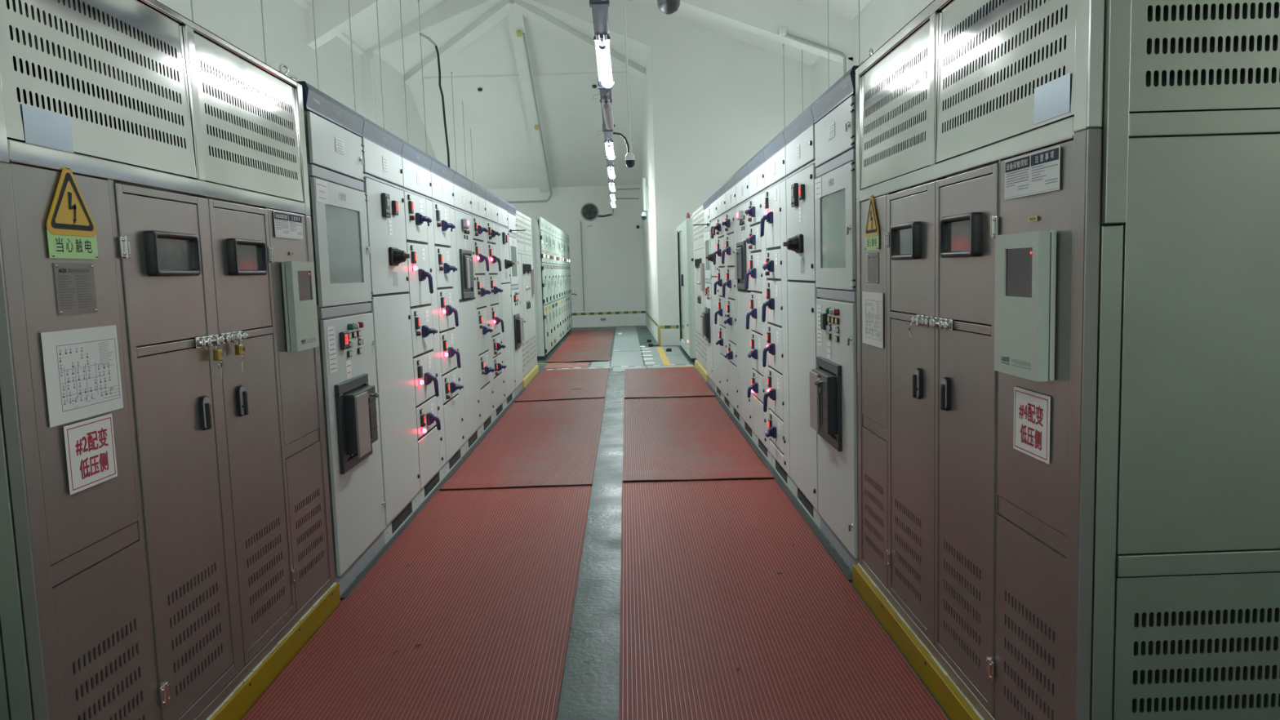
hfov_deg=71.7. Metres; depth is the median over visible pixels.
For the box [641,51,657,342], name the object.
wall
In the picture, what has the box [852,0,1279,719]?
enclosure
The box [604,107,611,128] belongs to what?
diffuser
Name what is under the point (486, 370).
tall cabinet
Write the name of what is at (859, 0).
rod
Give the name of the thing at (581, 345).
rubber mat
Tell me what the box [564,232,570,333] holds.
tall cabinet
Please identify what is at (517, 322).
tall cabinet
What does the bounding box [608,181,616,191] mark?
lamp
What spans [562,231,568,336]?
tall cabinet
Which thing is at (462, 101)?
rod
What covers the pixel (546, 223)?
tall cabinet
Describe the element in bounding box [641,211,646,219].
dome camera
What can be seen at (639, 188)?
conduit pipe
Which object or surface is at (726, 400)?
vent grille
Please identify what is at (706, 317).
tall cabinet
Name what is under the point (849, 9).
beam
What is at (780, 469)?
vent grille
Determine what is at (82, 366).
sheet
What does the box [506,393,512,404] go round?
vent grille
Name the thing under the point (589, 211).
exhaust fan
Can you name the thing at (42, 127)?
film remnant
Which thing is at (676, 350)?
trench cover
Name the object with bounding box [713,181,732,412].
tall cabinet
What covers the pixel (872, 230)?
sign
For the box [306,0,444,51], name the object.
ceiling
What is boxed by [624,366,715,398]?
rubber mat
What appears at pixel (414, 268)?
lamp
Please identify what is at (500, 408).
vent grille
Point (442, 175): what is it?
tall cabinet
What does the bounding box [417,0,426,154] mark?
rod
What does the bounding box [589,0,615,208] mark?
track
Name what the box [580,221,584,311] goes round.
conduit pipe
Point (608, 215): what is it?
conduit pipe
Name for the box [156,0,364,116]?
wall
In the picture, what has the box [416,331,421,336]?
lamp
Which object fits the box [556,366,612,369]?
trench cover
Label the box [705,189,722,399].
tall cabinet
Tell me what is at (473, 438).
vent grille
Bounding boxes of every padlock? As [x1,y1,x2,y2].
[213,346,225,379]
[234,339,246,373]
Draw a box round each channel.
[340,387,526,599]
[705,382,853,581]
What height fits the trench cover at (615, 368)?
0.004 m
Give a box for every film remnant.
[22,103,73,152]
[1033,72,1070,124]
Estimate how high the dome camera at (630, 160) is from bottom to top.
3.858 m
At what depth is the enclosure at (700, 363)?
11.84 m
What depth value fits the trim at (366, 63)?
15.90 m
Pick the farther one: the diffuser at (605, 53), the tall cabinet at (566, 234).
the tall cabinet at (566, 234)
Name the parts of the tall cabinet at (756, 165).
switch handle, switch handle, switch handle, switch handle, switch handle, switch handle, drawer, drawer, drawer, drawer, door, drawer, rail, drawer, blank panel, door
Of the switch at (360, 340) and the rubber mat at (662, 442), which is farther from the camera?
the rubber mat at (662, 442)
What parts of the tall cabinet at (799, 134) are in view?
isolator handle, door, door, rail, door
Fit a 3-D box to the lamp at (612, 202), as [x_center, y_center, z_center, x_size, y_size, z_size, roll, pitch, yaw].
[-0.545,-3.175,18.097,0.100,0.056,1.441,-2,6,0]
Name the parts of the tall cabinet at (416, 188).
drawer, rail, door, drawer, drawer, switch handle, drawer, switch handle, drawer, blank panel, switch handle, switch handle, switch handle, door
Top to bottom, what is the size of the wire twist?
0.056 m
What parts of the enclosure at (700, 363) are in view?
louvre panel, door, door, louvre panel, door, door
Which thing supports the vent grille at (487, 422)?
attached to the tall cabinet at (486, 370)
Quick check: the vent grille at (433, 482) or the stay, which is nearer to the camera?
the vent grille at (433, 482)
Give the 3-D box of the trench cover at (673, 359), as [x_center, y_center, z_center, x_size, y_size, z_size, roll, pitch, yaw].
[0.403,0.000,13.912,0.668,0.004,1.430,-2,6,-1]
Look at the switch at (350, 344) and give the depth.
4.13 m
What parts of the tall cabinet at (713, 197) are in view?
isolator handle, door, door, door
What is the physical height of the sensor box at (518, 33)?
0.080 m
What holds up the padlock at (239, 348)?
hanging from the enclosure at (180, 584)
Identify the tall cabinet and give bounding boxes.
[288,75,386,595]
[360,115,420,545]
[400,138,446,505]
[428,156,466,476]
[451,169,482,453]
[468,180,495,434]
[484,188,506,419]
[496,195,515,407]
[505,201,525,397]
[529,216,549,359]
[543,219,553,355]
[548,222,556,351]
[551,224,559,347]
[555,226,561,344]
[557,227,564,341]
[560,230,566,338]
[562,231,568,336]
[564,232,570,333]
[566,234,572,331]
[675,213,696,362]
[700,195,715,390]
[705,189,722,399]
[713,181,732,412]
[721,173,742,426]
[734,160,755,443]
[744,146,773,464]
[760,128,792,493]
[782,102,820,528]
[809,61,863,571]
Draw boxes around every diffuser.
[600,48,609,84]
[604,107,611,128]
[608,146,612,158]
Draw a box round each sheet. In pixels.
[40,324,123,427]
[273,210,303,239]
[862,291,883,348]
[1004,145,1060,199]
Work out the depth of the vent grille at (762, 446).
6.70 m
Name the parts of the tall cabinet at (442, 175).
rail, drawer, door, drawer, drawer, drawer, switch handle, drawer, switch handle, switch handle, blank panel, switch handle, switch handle, door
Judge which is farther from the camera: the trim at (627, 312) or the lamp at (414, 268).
the trim at (627, 312)
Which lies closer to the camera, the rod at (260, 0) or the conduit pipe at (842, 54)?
the rod at (260, 0)
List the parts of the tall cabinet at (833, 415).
plate, door, rail, door, rail, door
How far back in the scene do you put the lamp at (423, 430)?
5.53 m
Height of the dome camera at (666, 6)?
3.124 m
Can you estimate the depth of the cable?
16.20 m
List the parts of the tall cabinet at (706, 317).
plate, rail, door, rail, door, door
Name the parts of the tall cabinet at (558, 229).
door, door, door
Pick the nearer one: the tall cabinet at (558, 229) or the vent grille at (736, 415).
the vent grille at (736, 415)
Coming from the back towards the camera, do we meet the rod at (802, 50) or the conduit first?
the rod at (802, 50)
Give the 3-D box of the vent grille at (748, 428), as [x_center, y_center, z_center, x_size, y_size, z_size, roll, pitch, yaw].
[0.924,0.586,7.472,0.016,0.074,0.464,-2,6,-1]
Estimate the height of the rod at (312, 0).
3.727 m
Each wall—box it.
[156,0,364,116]
[366,0,812,346]
[377,56,436,159]
[486,184,645,327]
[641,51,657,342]
[811,0,933,102]
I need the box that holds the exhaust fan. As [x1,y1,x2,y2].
[580,202,599,221]
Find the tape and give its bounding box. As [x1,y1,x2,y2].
[656,346,671,364]
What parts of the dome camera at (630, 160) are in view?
hanger rod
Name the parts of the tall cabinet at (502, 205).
door, door, door, isolator handle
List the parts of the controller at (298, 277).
plate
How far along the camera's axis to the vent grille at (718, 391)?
9.83 m
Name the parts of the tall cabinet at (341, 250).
rail, door, door, rail, door, plate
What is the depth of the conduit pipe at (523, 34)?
19.92 m
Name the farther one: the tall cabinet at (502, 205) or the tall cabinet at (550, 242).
the tall cabinet at (550, 242)
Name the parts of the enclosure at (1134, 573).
door, louvre panel, glass, door, glass, door, frame, louvre panel, door, panel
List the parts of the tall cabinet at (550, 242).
door, door, door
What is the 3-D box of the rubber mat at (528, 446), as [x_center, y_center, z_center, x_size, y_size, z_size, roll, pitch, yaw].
[-0.851,0.634,7.871,1.000,0.022,4.135,-2,6,-1]
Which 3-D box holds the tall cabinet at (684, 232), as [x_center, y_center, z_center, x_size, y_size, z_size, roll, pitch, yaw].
[1.109,-1.238,14.676,0.885,2.270,2.690,-2,6,-1]
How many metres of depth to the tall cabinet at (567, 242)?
21.45 m
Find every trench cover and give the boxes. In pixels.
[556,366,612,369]
[590,361,610,367]
[610,351,643,366]
[613,326,640,351]
[613,365,645,372]
[641,346,684,355]
[643,355,689,365]
[647,364,692,368]
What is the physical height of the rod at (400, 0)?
3.727 m
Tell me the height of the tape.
0.006 m
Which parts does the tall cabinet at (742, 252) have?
plate, door, rail, door, door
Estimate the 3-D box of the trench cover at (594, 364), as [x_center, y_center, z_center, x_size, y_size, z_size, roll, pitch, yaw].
[-0.604,0.066,13.565,0.285,0.004,0.800,-2,6,-1]
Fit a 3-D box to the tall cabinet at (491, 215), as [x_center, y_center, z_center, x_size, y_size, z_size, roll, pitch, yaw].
[-1.884,-0.560,8.885,1.045,2.260,0.785,-2,6,-1]
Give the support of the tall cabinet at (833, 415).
on the floor
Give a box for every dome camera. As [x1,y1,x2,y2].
[623,0,635,168]
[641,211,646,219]
[657,0,679,14]
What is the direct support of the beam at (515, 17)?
attached to the ceiling at (565, 73)
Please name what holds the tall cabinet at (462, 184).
on the floor
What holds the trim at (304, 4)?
attached to the wall at (238, 23)
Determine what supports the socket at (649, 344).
on the floor
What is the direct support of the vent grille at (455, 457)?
attached to the tall cabinet at (442, 175)
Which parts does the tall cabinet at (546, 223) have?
door, door, door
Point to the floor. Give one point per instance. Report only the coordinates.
(590, 687)
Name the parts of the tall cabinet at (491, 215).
rail, drawer, door, drawer, drawer, drawer, switch handle, drawer, switch handle, drawer, switch handle, blank panel, switch handle, door, switch handle, switch handle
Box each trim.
[293,0,366,55]
[360,53,376,124]
[572,311,645,315]
[644,311,657,327]
[657,327,660,346]
[658,324,678,328]
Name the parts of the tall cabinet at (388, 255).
door, rail, door, door, isolator handle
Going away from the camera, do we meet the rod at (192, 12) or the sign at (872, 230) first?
the sign at (872, 230)
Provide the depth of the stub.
15.68 m
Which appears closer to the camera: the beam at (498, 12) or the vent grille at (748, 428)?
the vent grille at (748, 428)
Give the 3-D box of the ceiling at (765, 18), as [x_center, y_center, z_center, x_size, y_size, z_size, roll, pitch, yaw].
[-0.835,-3.467,13.491,8.130,7.060,0.300,-2,6,-1]
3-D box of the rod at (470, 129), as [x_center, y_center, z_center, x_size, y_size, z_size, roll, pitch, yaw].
[-3.817,-4.135,20.248,0.026,2.328,0.026,0,6,22]
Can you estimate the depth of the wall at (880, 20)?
12.27 m
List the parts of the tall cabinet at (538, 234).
panel, door, door, door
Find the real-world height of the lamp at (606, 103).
0.056 m
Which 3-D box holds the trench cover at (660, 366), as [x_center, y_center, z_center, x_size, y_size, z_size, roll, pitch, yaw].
[0.441,0.093,12.973,0.665,0.004,0.340,-2,6,-1]
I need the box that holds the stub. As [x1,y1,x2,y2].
[419,32,436,45]
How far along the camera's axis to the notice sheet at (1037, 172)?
2.11 m
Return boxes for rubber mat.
[240,483,592,719]
[439,396,605,489]
[514,368,608,401]
[545,328,614,362]
[618,478,948,719]
[622,395,774,481]
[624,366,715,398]
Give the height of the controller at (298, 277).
0.344 m
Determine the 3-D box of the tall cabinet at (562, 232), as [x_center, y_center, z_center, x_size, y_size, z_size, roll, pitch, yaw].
[-2.111,-1.632,19.266,0.934,2.340,0.738,-2,6,-1]
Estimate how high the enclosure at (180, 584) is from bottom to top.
2.285 m
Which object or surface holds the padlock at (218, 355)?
hanging from the enclosure at (180, 584)
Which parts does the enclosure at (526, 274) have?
louvre panel, door, door, louvre panel, door, door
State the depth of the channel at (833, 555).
5.25 m
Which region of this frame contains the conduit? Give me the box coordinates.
[613,132,629,152]
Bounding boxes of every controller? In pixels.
[280,261,319,351]
[994,230,1056,382]
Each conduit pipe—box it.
[507,33,552,203]
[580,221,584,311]
[597,213,612,217]
[614,187,639,190]
[642,177,647,210]
[646,186,649,228]
[784,33,846,75]
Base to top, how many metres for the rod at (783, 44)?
2.824 m
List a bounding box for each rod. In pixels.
[190,0,193,21]
[260,0,266,63]
[311,0,319,89]
[347,0,355,111]
[376,0,384,128]
[400,0,408,142]
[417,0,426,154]
[450,71,457,172]
[462,101,466,173]
[470,128,473,182]
[782,44,785,128]
[801,49,803,111]
[827,0,829,88]
[858,0,859,65]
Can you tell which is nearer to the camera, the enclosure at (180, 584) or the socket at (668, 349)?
the enclosure at (180, 584)
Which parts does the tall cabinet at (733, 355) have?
switch handle, switch handle, switch handle, switch handle, switch handle, drawer, drawer, drawer, door, drawer, drawer, blank panel, door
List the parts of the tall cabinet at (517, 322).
door, rail, door, rail, door, plate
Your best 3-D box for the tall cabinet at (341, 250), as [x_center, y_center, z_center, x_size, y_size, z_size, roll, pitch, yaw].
[-1.792,-0.090,4.168,1.068,2.260,0.791,-2,6,-1]
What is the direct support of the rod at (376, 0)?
hanging from the ceiling at (364, 33)
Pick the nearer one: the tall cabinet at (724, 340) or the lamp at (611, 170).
the tall cabinet at (724, 340)
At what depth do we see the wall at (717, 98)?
16.18 m
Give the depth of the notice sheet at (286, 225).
3.43 m
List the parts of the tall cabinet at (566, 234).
door, door, door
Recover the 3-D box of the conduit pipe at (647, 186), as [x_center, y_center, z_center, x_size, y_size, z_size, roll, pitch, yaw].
[0.174,-3.263,18.976,0.037,0.901,0.020,-2,6,-1]
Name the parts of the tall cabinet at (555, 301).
door, door, door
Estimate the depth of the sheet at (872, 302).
3.52 m
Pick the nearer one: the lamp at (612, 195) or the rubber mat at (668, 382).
the rubber mat at (668, 382)
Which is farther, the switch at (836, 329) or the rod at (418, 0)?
the rod at (418, 0)
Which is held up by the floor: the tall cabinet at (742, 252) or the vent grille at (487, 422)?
the tall cabinet at (742, 252)
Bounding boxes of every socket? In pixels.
[648,343,659,346]
[666,347,671,351]
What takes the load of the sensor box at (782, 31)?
attached to the ceiling at (765, 18)
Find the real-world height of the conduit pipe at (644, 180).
0.700 m
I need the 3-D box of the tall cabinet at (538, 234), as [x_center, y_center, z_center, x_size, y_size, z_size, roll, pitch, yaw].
[-2.035,-1.191,14.831,0.934,2.340,0.750,-2,6,-1]
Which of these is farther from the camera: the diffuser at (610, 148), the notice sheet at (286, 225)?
the diffuser at (610, 148)
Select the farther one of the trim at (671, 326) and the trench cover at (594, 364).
the trim at (671, 326)
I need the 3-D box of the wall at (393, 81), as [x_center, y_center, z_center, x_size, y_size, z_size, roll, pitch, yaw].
[-4.899,-3.205,19.618,0.200,5.570,6.060,-2,6,-1]
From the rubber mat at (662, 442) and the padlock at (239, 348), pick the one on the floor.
the rubber mat at (662, 442)
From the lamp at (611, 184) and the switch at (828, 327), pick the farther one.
the lamp at (611, 184)
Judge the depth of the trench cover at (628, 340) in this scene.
18.19 m
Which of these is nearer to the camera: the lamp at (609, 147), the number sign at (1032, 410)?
the number sign at (1032, 410)
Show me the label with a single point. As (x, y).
(1030, 219)
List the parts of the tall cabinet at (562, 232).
door, door, door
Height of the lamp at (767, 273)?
0.030 m
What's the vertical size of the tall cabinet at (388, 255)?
2.260 m
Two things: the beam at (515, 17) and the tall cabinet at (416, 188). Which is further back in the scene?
the beam at (515, 17)
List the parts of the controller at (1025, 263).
plate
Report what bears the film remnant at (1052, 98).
attached to the enclosure at (1134, 573)
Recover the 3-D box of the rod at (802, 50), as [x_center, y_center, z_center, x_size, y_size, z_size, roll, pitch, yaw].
[2.579,-3.960,14.023,0.026,2.824,0.026,0,6,22]
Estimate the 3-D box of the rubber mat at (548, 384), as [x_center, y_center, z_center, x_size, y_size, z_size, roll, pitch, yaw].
[-0.916,0.289,11.341,0.990,0.022,3.180,-2,6,-1]
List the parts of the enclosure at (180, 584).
panel, door, louvre panel, glass, door, louvre panel, glass, door, door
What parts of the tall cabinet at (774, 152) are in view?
switch handle, switch handle, switch handle, switch handle, switch handle, switch handle, drawer, drawer, drawer, drawer, drawer, door, drawer, blank panel, rail, door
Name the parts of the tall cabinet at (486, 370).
rail, drawer, door, drawer, drawer, drawer, switch handle, switch handle, drawer, switch handle, blank panel, switch handle, door, switch handle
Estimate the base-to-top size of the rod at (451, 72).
3.110 m
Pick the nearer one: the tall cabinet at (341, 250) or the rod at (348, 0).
the tall cabinet at (341, 250)
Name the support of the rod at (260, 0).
hanging from the ceiling at (364, 33)
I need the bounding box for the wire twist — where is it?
[908,320,912,337]
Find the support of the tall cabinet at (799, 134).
on the floor
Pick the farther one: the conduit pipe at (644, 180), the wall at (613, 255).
the wall at (613, 255)
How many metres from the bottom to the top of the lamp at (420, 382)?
0.030 m
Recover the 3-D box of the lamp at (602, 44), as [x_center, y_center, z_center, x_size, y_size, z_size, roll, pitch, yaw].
[-0.232,-1.961,5.881,0.100,0.056,1.441,-2,6,0]
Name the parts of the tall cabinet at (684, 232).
glass, handle, door, panel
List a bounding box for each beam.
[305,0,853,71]
[404,0,645,85]
[506,7,551,191]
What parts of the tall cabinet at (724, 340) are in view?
switch handle, switch handle, switch handle, switch handle, switch handle, drawer, drawer, door, drawer, drawer, drawer, blank panel, door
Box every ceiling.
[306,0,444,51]
[378,4,649,189]
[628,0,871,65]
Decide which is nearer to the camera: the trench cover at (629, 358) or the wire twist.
the wire twist
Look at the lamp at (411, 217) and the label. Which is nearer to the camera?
the label
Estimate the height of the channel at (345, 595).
0.010 m
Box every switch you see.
[348,341,353,348]
[358,338,363,345]
[826,324,831,331]
[834,326,839,333]
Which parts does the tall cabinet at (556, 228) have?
door, door, door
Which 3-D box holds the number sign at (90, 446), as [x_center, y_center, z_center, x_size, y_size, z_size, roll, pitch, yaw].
[-1.319,0.223,2.130,0.004,0.160,0.190,-2,6,-1]
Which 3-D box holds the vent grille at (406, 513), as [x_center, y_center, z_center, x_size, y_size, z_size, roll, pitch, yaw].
[-1.368,0.899,5.056,0.016,0.074,0.464,-2,6,-1]
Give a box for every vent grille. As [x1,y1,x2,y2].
[391,501,412,534]
[424,471,439,497]
[448,448,460,470]
[468,431,477,448]
[483,416,491,430]
[496,404,502,416]
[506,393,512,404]
[716,386,720,396]
[724,395,728,407]
[733,408,739,421]
[744,421,751,436]
[758,438,767,457]
[775,459,786,483]
[797,487,813,518]
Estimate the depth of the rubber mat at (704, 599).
3.50 m
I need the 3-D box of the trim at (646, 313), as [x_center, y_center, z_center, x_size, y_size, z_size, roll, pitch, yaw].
[0.243,-0.946,19.931,0.004,0.060,6.061,-2,6,-2]
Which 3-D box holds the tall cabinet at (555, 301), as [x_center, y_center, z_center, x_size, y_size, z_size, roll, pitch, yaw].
[-2.073,-1.412,17.051,0.934,2.340,0.738,-2,6,-1]
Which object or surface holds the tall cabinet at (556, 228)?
on the floor
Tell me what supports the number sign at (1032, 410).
attached to the enclosure at (1134, 573)
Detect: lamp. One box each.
[409,215,414,220]
[412,266,417,271]
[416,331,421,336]
[418,380,423,384]
[421,428,426,433]
[593,31,614,88]
[600,96,615,129]
[604,139,615,159]
[606,164,615,178]
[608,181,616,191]
[608,192,616,200]
[609,200,616,207]
[764,271,769,275]
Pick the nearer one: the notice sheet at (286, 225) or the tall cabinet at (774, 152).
the notice sheet at (286, 225)
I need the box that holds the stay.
[509,229,525,231]
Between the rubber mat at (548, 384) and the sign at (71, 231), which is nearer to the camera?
the sign at (71, 231)
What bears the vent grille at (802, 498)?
attached to the tall cabinet at (799, 134)
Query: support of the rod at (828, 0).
hanging from the beam at (849, 9)
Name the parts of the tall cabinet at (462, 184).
rail, door, door, plate, door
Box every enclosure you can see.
[0,0,340,719]
[514,210,538,388]
[692,204,708,382]
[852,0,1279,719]
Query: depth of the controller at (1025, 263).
2.09 m
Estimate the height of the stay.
0.032 m
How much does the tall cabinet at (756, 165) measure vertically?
2.260 m
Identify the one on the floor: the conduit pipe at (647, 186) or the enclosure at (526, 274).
the enclosure at (526, 274)
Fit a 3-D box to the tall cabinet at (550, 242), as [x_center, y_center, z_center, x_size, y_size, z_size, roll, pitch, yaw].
[-2.062,-1.338,16.313,0.930,2.340,0.738,-2,6,-1]
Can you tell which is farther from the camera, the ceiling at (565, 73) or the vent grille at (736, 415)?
the ceiling at (565, 73)
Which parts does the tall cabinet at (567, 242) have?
door, door, door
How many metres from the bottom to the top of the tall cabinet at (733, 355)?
2.260 m
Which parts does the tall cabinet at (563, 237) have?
door, door, door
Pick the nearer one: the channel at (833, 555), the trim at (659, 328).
the channel at (833, 555)
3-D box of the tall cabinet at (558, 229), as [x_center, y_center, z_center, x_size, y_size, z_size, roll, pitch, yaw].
[-2.098,-1.559,18.528,0.934,2.340,0.738,-2,6,-1]
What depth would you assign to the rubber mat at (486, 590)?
3.58 m
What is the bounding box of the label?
[1027,215,1037,222]
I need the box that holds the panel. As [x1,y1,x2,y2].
[543,362,589,368]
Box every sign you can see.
[46,165,98,259]
[63,413,117,494]
[865,195,879,250]
[1013,386,1050,464]
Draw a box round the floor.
[240,325,951,719]
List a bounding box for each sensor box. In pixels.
[516,31,521,36]
[778,27,786,35]
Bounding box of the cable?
[435,45,449,167]
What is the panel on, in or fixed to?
on the floor

